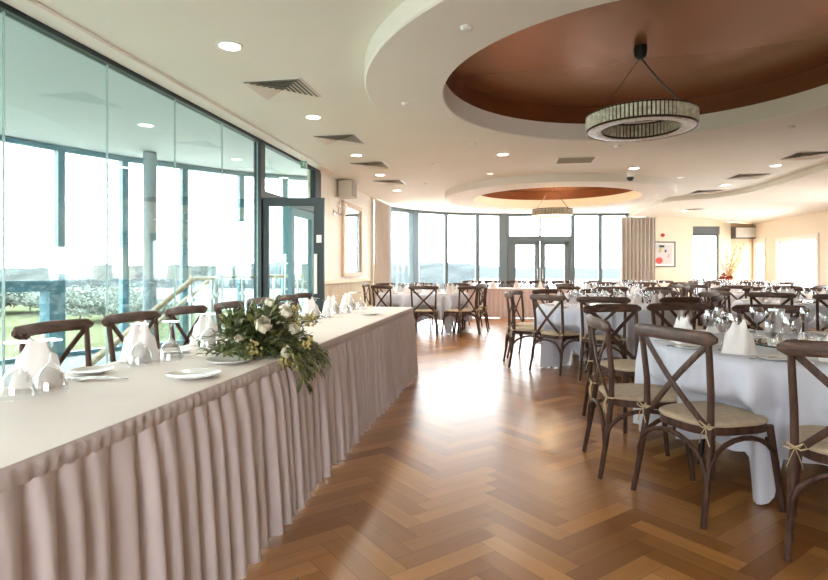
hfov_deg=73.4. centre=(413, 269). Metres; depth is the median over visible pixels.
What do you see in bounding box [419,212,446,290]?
window
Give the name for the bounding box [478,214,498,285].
window
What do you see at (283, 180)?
window
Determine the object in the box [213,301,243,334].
chair
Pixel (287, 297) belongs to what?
chair
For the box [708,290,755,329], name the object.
chair
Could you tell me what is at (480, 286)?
chair
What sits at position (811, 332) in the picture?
bread plate
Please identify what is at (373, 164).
ceiling vent
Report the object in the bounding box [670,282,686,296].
chair
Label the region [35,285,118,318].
bush
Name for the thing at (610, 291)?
chair
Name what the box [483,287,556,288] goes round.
cloth
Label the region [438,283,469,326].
chair
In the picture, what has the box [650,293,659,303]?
folded napkin
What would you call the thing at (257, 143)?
window
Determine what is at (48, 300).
trim
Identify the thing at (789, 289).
folded napkin
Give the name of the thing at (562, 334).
chair
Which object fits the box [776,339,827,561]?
chair
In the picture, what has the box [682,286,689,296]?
chair
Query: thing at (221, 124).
window
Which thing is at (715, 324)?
folded napkin
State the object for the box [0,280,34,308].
bush
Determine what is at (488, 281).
chair
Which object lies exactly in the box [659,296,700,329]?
chair
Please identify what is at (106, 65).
window
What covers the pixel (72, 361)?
floor
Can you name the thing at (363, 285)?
chair
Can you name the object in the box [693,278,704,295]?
bench
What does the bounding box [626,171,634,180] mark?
dome camera
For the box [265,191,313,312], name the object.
door
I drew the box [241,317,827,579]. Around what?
floor
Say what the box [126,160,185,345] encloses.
window
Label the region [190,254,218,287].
tree
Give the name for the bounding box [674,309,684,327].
folded napkin
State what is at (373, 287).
chair
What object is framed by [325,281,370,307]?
wainscoting
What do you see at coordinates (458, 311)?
chair
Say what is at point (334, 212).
wall sconce
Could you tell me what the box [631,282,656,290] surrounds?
chair
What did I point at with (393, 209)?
window
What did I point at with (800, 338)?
candle holder
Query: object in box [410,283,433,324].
chair
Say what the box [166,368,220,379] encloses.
plate
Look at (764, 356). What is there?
bread plate
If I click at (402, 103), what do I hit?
smoke detector
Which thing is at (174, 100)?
window
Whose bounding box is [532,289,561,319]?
chair
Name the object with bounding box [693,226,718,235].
roller blind
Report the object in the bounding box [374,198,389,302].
curtain
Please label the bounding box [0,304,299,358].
lawn
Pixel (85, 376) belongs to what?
knife
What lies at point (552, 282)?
chair
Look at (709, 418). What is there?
chair
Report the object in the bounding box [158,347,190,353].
bread plate
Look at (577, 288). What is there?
chair
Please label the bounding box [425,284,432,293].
folded napkin
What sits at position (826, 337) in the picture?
folded napkin
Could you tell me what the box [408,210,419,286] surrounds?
trim
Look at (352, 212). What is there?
mirror glass
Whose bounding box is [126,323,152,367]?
wine glass
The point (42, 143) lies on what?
trim
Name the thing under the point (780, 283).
chair
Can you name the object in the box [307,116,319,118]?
diffuser
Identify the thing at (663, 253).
print
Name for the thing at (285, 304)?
folded napkin
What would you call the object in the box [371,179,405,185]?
ceiling vent
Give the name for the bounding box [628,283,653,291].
chair
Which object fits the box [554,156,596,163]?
ceiling vent
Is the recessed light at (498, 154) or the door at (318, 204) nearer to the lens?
the door at (318, 204)
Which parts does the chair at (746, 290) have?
rail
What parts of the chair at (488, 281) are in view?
rail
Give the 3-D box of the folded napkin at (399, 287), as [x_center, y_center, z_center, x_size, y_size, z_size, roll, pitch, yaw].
[-0.312,0.369,11.807,0.184,0.192,0.116,0,0,-37]
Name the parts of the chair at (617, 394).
leg, rail, leg, seat frame, leg, leg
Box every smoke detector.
[401,102,409,105]
[460,24,472,31]
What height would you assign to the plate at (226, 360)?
0.018 m
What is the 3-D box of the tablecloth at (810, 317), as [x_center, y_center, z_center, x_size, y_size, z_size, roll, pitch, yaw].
[5.721,0.837,8.067,1.891,0.737,1.973,0,0,-5]
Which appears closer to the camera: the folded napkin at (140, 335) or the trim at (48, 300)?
the folded napkin at (140, 335)
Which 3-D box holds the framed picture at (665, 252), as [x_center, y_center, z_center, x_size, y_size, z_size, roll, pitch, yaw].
[7.612,-0.480,17.008,0.800,0.780,0.030,0,0,0]
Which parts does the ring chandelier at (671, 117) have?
cord, ring frame, cord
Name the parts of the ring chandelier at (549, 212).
ring frame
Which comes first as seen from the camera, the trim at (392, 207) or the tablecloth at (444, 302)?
the tablecloth at (444, 302)
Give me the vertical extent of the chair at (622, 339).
0.926 m
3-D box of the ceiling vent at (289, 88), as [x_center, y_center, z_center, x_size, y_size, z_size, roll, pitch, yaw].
[-1.266,-1.728,5.332,0.600,0.020,0.600,0,0,10]
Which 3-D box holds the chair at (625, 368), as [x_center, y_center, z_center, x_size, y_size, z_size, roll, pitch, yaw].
[1.711,0.749,4.424,0.558,0.926,0.554,0,0,-14]
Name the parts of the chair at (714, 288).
rail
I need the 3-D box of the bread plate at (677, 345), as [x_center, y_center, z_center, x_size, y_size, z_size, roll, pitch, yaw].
[1.648,0.459,3.304,0.166,0.016,0.166,0,0,10]
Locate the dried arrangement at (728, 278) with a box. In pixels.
[716,243,743,282]
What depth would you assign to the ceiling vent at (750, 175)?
10.23 m
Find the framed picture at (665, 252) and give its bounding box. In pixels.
[655,242,675,266]
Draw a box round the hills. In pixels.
[392,261,620,278]
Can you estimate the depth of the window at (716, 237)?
17.15 m
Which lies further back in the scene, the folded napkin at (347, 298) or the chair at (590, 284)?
the chair at (590, 284)
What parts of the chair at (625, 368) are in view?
leg, rail, seat frame, leg, leg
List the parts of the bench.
backrest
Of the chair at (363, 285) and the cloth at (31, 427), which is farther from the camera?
the chair at (363, 285)
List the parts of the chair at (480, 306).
leg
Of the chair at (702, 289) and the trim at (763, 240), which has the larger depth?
the trim at (763, 240)
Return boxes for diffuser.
[219,43,239,49]
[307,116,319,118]
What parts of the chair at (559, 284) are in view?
rail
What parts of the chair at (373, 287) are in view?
leg, rail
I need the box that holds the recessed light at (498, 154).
[496,153,509,155]
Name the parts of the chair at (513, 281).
rail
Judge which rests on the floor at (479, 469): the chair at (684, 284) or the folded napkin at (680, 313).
the chair at (684, 284)
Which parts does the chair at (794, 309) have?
leg, rail, leg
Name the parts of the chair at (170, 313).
leg, rail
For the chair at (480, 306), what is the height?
0.926 m
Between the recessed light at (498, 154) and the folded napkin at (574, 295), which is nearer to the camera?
the folded napkin at (574, 295)
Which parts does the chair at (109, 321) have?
leg, rail, leg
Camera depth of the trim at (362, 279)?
11.15 m
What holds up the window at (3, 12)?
on the trim
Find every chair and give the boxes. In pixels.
[11,318,93,373]
[102,311,160,362]
[165,305,207,347]
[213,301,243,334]
[246,297,267,306]
[275,295,295,317]
[293,293,311,318]
[362,284,372,306]
[371,285,392,306]
[375,283,394,292]
[408,286,438,336]
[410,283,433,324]
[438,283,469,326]
[441,286,479,336]
[454,285,488,333]
[462,280,481,285]
[463,284,489,329]
[484,280,503,287]
[503,292,551,367]
[506,280,526,287]
[507,290,533,357]
[528,281,548,287]
[529,294,588,376]
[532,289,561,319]
[543,284,549,302]
[551,281,571,287]
[555,283,574,294]
[556,286,579,301]
[576,296,630,382]
[580,289,617,296]
[582,304,675,432]
[582,314,695,480]
[587,283,613,288]
[588,280,600,287]
[594,287,628,296]
[616,280,634,283]
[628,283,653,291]
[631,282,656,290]
[631,323,785,529]
[640,290,677,302]
[645,287,672,303]
[646,303,710,329]
[654,280,672,286]
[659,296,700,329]
[668,284,683,296]
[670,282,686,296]
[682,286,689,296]
[683,283,698,295]
[687,284,723,313]
[696,292,721,329]
[701,288,741,321]
[703,281,724,286]
[707,283,732,289]
[707,295,723,324]
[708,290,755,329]
[710,287,730,317]
[721,285,753,314]
[731,304,808,331]
[738,280,760,286]
[739,282,764,286]
[742,287,776,298]
[746,283,773,286]
[746,292,796,331]
[772,286,800,297]
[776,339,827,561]
[778,282,794,285]
[794,287,827,298]
[808,294,827,331]
[812,285,827,298]
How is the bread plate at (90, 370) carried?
on the cloth at (31, 427)
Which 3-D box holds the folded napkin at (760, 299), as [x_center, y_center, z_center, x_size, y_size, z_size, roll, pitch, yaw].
[5.012,0.369,8.052,0.116,0.192,0.184,0,0,14]
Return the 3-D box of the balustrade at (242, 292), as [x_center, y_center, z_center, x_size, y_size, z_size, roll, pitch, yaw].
[-2.565,0.621,9.382,1.666,1.078,0.113,0,0,-43]
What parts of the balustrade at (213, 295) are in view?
post, handrail, post, glass panel, post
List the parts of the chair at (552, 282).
rail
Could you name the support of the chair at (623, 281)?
on the floor at (479, 469)
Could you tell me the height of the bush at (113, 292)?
3.456 m
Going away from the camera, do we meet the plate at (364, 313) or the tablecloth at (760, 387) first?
the tablecloth at (760, 387)
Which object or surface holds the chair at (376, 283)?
on the floor at (479, 469)
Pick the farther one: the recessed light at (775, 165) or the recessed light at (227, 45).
the recessed light at (775, 165)
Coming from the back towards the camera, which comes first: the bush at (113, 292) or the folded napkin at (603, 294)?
the bush at (113, 292)
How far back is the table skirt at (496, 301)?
14.01 m
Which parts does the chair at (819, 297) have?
leg, rail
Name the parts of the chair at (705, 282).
rail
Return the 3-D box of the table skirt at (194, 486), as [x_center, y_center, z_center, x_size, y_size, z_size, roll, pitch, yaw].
[-0.850,0.818,3.486,0.809,0.761,6.295,0,0,10]
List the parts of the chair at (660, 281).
rail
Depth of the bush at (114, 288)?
69.51 m
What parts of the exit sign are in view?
panel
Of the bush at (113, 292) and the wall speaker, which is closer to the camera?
the wall speaker
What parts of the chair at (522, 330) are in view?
leg, rail, leg, seat frame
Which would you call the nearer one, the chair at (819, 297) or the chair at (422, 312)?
the chair at (819, 297)
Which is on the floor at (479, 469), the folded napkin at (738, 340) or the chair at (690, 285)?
the chair at (690, 285)
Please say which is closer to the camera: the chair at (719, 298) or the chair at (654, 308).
the chair at (654, 308)
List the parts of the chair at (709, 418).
leg, rail, leg, seat frame, leg, leg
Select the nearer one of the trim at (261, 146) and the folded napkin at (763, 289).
the trim at (261, 146)
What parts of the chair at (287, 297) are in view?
rail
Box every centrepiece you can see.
[754,338,819,347]
[794,300,819,302]
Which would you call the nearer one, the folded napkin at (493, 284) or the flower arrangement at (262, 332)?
the flower arrangement at (262, 332)
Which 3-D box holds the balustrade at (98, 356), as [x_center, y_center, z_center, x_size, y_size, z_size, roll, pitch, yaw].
[-3.066,1.032,6.268,0.070,1.836,2.174,0,0,6]
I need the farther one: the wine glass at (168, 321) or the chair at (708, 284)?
the chair at (708, 284)
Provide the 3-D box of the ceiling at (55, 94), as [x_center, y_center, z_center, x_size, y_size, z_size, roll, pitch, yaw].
[-4.640,-1.740,4.681,4.100,0.001,12.700,0,0,10]
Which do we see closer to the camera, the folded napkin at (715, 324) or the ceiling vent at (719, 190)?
the folded napkin at (715, 324)
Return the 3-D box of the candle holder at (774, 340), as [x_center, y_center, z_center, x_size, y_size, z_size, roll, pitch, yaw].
[2.276,0.426,3.477,0.068,0.060,0.067,0,0,10]
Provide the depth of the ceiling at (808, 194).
13.46 m
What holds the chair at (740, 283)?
on the floor at (479, 469)
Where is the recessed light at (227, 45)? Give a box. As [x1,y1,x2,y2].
[216,40,243,51]
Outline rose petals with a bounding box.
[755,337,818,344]
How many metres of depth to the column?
8.12 m
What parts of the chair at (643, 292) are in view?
rail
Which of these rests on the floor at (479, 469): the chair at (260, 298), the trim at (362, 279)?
the chair at (260, 298)
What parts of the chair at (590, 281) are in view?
rail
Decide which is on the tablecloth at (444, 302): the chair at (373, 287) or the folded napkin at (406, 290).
the folded napkin at (406, 290)
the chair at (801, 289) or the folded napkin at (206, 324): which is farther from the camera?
the chair at (801, 289)
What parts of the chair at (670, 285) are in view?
rail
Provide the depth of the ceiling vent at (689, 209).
14.87 m
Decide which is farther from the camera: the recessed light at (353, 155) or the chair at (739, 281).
the chair at (739, 281)
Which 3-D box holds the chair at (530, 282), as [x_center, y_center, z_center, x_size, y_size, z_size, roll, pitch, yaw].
[3.339,0.749,14.789,0.558,0.926,0.554,0,0,10]
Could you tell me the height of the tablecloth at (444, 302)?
0.737 m
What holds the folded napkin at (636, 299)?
on the tablecloth at (550, 356)
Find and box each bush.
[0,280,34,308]
[0,285,73,309]
[18,288,79,308]
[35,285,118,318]
[79,290,135,316]
[90,282,142,298]
[108,295,173,312]
[158,300,177,315]
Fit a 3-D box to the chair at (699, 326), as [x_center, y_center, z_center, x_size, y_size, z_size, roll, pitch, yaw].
[3.608,0.749,7.186,0.554,0.926,0.558,0,0,0]
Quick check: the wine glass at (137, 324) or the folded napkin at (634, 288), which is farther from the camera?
the folded napkin at (634, 288)
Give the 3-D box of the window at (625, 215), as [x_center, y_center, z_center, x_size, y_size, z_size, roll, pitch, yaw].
[6.146,-0.255,17.079,0.824,2.930,0.090,0,0,4]
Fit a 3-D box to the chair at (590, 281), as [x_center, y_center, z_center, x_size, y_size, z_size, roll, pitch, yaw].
[5.136,0.749,15.208,0.558,0.926,0.554,0,0,-35]
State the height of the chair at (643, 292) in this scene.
0.926 m
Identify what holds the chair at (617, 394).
on the floor at (479, 469)
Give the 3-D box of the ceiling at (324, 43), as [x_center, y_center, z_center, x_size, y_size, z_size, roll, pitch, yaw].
[2.170,-1.740,7.596,8.470,0.001,20.900,0,0,10]
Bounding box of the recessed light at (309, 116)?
[304,114,321,119]
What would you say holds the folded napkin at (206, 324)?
on the cloth at (31, 427)
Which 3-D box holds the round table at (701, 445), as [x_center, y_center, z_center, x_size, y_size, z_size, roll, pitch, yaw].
[2.403,0.845,3.450,1.810,0.734,1.810,0,0,10]
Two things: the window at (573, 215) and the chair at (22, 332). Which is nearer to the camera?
the chair at (22, 332)
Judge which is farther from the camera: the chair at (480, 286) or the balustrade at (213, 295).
the chair at (480, 286)
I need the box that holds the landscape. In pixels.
[0,262,474,289]
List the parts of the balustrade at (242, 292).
post, post, handrail, post, post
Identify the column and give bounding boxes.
[143,152,156,334]
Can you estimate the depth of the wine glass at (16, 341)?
1.88 m
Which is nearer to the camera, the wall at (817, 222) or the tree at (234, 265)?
the wall at (817, 222)
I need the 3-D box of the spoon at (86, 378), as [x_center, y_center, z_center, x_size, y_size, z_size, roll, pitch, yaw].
[-1.220,0.423,2.161,0.200,0.009,0.038,0,0,-8]
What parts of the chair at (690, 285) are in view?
rail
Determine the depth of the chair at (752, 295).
7.16 m
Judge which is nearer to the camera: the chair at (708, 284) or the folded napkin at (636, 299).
the folded napkin at (636, 299)
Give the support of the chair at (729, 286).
on the floor at (479, 469)
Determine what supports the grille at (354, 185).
attached to the wall speaker
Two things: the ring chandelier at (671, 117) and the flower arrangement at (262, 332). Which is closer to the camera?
the flower arrangement at (262, 332)
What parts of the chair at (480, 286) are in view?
leg, leg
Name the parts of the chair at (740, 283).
rail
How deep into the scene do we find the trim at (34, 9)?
4.66 m
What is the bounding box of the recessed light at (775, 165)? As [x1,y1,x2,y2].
[769,164,782,166]
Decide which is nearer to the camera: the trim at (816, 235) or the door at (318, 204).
the door at (318, 204)
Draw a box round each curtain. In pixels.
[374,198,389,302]
[620,217,655,286]
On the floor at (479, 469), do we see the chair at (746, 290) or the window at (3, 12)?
the chair at (746, 290)
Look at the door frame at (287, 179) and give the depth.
10.17 m
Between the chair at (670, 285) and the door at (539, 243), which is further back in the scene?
the door at (539, 243)
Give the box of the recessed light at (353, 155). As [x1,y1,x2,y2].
[350,154,362,156]
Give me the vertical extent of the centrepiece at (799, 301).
0.008 m
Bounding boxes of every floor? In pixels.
[0,343,187,387]
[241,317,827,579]
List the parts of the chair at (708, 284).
rail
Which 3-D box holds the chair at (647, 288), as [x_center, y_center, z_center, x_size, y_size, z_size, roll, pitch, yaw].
[4.171,0.749,9.787,0.558,0.926,0.554,0,0,-15]
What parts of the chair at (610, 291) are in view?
rail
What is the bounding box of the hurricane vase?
[768,308,784,340]
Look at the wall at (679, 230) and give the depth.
17.04 m
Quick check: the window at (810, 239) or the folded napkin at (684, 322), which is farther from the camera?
the window at (810, 239)
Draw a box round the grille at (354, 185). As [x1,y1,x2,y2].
[352,181,356,197]
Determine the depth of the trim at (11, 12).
4.67 m
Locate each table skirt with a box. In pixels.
[0,308,417,579]
[460,289,571,317]
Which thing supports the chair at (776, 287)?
on the floor at (479, 469)
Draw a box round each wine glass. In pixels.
[0,340,36,399]
[32,338,68,396]
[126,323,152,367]
[158,320,182,362]
[199,313,217,339]
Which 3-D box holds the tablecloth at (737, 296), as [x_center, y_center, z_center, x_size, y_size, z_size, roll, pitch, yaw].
[6.873,0.837,11.373,1.926,0.737,1.905,0,0,18]
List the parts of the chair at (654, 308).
leg, rail, leg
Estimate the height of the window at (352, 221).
1.500 m
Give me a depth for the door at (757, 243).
16.90 m
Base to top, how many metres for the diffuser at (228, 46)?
0.001 m
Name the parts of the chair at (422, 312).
rail, seat frame, leg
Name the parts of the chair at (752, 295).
leg, rail, leg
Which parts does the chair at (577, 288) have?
rail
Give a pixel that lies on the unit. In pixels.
(736, 232)
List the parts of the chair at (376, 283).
rail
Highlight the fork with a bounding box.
[64,377,113,380]
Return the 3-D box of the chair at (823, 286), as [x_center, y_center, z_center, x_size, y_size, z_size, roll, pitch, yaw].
[7.410,0.749,10.459,0.558,0.926,0.554,0,0,-30]
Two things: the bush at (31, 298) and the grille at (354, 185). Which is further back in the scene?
the bush at (31, 298)
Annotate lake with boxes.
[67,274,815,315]
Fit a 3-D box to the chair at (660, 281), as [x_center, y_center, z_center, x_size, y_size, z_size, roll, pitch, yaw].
[6.611,0.749,14.961,0.554,0.926,0.558,0,0,-35]
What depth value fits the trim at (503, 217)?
17.11 m
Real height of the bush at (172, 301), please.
2.268 m
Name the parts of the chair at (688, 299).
leg, rail, leg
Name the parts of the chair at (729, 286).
rail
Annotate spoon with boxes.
[73,378,128,380]
[164,355,206,357]
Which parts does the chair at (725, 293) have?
rail, leg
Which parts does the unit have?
panel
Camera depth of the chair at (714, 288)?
9.21 m
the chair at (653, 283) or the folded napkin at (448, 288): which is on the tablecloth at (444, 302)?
the folded napkin at (448, 288)
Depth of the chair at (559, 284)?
11.95 m
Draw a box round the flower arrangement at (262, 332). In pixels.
[190,294,331,393]
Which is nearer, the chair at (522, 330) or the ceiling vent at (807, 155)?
the chair at (522, 330)
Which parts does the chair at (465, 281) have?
rail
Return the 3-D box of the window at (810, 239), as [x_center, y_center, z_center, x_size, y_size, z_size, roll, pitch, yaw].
[10.082,-0.090,14.483,0.090,1.400,2.000,0,0,10]
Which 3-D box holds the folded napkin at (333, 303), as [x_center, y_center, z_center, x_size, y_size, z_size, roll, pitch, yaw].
[-0.817,0.332,5.483,0.184,0.192,0.116,0,0,-7]
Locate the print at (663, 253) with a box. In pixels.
[655,245,671,263]
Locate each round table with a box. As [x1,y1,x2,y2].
[416,319,453,332]
[696,439,704,463]
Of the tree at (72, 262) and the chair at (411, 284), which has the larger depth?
the tree at (72, 262)
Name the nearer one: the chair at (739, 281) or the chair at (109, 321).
the chair at (109, 321)
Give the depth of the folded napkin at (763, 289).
8.70 m
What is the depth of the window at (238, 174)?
9.77 m
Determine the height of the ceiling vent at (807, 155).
0.020 m
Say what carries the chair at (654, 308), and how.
on the floor at (479, 469)
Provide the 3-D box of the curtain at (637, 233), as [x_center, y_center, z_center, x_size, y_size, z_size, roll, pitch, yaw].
[6.820,-0.215,16.895,1.040,2.810,0.147,0,0,2]
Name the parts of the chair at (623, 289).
rail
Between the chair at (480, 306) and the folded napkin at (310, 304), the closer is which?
the folded napkin at (310, 304)
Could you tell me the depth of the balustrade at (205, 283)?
8.04 m
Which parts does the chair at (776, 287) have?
rail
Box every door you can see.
[263,198,324,313]
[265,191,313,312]
[507,238,572,287]
[756,242,762,280]
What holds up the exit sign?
hanging from the ceiling at (324, 43)
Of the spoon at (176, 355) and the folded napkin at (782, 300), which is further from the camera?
the folded napkin at (782, 300)
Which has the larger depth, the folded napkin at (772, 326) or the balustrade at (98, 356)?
the balustrade at (98, 356)
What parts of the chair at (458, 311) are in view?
leg, seat frame, leg, rail, leg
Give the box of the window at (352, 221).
[341,200,362,276]
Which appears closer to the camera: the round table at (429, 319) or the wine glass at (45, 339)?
the wine glass at (45, 339)
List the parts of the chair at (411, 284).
rail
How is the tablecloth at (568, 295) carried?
on the round table
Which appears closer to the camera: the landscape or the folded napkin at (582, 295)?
the folded napkin at (582, 295)
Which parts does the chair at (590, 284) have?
rail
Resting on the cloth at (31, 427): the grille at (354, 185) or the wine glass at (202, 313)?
the wine glass at (202, 313)
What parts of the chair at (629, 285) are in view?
rail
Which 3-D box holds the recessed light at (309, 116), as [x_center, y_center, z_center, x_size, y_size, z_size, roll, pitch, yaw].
[-1.144,-1.735,6.306,0.206,0.010,0.206,0,0,10]
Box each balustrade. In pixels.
[80,279,193,366]
[150,280,209,331]
[187,276,218,339]
[216,275,304,306]
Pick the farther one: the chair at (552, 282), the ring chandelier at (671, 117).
the chair at (552, 282)
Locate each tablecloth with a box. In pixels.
[375,291,471,333]
[533,302,692,366]
[563,292,665,303]
[633,330,827,504]
[696,291,804,324]
[731,299,827,331]
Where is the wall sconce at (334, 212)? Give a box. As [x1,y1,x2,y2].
[333,202,345,214]
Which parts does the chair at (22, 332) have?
leg, rail, leg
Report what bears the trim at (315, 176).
attached to the wall at (308, 171)
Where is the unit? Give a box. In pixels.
[731,227,755,238]
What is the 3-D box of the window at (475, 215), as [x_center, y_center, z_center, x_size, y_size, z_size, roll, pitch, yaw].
[1.453,-0.255,16.902,1.011,2.930,0.090,0,0,-15]
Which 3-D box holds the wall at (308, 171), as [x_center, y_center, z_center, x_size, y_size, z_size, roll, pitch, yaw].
[-1.416,-0.265,11.644,0.200,2.950,4.100,0,0,10]
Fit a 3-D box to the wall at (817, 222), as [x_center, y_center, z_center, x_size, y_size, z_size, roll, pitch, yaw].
[8.834,-0.140,6.885,0.250,2.700,21.500,0,0,10]
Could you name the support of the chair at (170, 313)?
on the floor at (479, 469)
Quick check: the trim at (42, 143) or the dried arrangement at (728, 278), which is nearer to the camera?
the trim at (42, 143)
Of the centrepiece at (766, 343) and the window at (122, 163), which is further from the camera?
the window at (122, 163)
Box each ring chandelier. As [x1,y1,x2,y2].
[532,187,572,217]
[585,44,698,141]
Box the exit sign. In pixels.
[301,157,307,168]
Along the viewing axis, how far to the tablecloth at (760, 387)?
2.85 m
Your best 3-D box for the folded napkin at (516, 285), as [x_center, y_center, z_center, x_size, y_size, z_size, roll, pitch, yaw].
[2.653,0.368,14.312,0.184,0.192,0.116,0,0,-25]
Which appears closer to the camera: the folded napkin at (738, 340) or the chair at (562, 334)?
the folded napkin at (738, 340)
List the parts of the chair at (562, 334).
leg, rail, seat frame, leg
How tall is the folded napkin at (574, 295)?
0.192 m
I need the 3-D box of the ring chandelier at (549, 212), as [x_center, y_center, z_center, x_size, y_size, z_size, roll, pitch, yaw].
[3.093,-1.599,12.410,0.904,0.782,0.902,0,0,-23]
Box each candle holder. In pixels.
[771,333,783,342]
[797,331,809,339]
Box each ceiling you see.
[0,13,308,175]
[35,0,827,213]
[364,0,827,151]
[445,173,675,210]
[630,170,827,223]
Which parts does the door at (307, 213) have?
pull handle, frame, pull handle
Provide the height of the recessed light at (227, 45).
0.010 m
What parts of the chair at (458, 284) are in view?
rail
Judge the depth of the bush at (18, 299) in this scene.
75.60 m
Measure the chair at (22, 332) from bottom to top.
0.926 m
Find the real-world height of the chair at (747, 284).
0.926 m
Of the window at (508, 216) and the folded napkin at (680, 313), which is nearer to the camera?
the folded napkin at (680, 313)
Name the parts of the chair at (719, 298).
leg, rail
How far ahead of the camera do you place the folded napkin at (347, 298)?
6.03 m
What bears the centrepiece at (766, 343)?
on the tablecloth at (760, 387)
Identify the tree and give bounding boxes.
[70,262,112,290]
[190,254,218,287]
[223,256,247,287]
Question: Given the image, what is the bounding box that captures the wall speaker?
[338,180,356,198]
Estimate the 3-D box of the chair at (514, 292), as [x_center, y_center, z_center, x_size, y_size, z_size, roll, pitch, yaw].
[1.631,0.749,7.698,0.554,0.926,0.558,0,0,30]
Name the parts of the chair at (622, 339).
leg, leg, rail, seat frame, leg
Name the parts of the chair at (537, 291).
rail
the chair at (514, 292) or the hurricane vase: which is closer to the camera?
the hurricane vase
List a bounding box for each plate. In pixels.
[68,366,113,374]
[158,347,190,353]
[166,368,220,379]
[206,355,252,364]
[360,312,380,314]
[676,344,701,349]
[756,354,786,360]
[805,331,827,334]
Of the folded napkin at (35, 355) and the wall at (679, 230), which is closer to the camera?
the folded napkin at (35, 355)
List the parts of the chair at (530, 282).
rail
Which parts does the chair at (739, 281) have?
rail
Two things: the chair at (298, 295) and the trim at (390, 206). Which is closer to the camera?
the chair at (298, 295)
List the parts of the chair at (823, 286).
rail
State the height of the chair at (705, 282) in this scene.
0.926 m
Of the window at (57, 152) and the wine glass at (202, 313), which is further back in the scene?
the window at (57, 152)
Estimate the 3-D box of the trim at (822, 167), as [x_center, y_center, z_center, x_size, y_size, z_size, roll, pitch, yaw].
[6.102,-1.685,7.077,1.233,0.113,20.949,0,0,5]
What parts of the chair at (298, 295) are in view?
rail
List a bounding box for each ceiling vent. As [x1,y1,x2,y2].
[238,77,321,100]
[311,133,366,145]
[348,161,390,169]
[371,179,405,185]
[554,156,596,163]
[686,208,705,210]
[688,189,724,193]
[726,173,771,179]
[777,151,827,159]
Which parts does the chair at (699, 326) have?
rail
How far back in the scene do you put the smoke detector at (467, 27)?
3.61 m
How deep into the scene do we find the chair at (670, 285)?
10.89 m
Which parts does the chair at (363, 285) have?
leg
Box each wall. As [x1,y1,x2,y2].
[307,170,373,304]
[655,217,752,296]
[753,210,827,298]
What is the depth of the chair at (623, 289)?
9.54 m
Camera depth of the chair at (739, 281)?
15.51 m
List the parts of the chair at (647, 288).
rail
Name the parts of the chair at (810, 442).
leg, leg, rail, seat frame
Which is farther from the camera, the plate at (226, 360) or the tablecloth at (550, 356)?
the tablecloth at (550, 356)
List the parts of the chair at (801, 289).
rail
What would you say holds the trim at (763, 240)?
attached to the wall at (817, 222)
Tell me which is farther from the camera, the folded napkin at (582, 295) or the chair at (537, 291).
the chair at (537, 291)
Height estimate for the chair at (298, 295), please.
0.926 m
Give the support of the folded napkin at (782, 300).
on the tablecloth at (810, 317)
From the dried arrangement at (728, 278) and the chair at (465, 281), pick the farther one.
the dried arrangement at (728, 278)
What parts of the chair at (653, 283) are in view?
rail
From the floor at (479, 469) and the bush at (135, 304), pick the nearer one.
the floor at (479, 469)
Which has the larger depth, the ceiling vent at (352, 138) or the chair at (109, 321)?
the ceiling vent at (352, 138)
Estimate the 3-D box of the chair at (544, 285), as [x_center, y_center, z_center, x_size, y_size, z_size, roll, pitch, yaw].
[2.840,0.749,10.944,0.554,0.926,0.558,0,0,8]
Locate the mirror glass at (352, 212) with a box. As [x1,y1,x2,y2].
[346,206,359,271]
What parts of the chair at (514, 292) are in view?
leg, rail, leg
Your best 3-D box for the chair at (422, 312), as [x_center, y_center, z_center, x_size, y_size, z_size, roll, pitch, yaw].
[0.204,0.749,10.341,0.558,0.926,0.554,0,0,8]
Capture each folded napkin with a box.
[8,334,64,388]
[119,320,160,362]
[189,311,220,345]
[279,301,293,324]
[301,297,320,317]
[322,294,339,313]
[339,292,355,309]
[396,283,402,291]
[403,284,410,293]
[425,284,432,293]
[445,284,452,293]
[490,281,496,287]
[514,281,519,287]
[569,289,578,302]
[576,293,589,308]
[599,290,608,296]
[629,285,636,295]
[629,290,641,303]
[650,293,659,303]
[671,315,692,343]
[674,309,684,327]
[705,307,728,332]
[721,320,757,355]
[754,289,763,301]
[762,288,768,299]
[763,307,791,333]
[779,290,794,303]
[788,288,797,299]
[818,334,827,362]
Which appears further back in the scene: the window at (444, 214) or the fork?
the window at (444, 214)
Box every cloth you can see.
[0,307,412,469]
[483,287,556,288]
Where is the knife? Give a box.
[64,376,106,377]
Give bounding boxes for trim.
[0,0,332,172]
[0,1,320,172]
[0,135,306,178]
[39,291,57,353]
[254,142,264,308]
[310,170,320,197]
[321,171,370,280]
[325,278,372,283]
[390,206,391,282]
[392,207,628,214]
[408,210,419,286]
[499,214,506,287]
[628,162,827,216]
[753,238,765,281]
[775,233,818,296]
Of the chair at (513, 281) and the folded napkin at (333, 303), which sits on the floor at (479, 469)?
the chair at (513, 281)
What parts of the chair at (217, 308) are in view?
leg, rail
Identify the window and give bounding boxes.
[0,136,61,363]
[2,11,4,387]
[62,150,125,355]
[106,65,107,363]
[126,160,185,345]
[174,100,175,341]
[186,168,241,334]
[221,124,222,334]
[242,175,285,311]
[257,143,257,308]
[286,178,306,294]
[341,200,362,276]
[392,208,413,282]
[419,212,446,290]
[447,214,477,285]
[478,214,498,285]
[507,215,572,237]
[573,215,599,284]
[600,214,627,286]
[715,236,717,279]
[780,238,815,293]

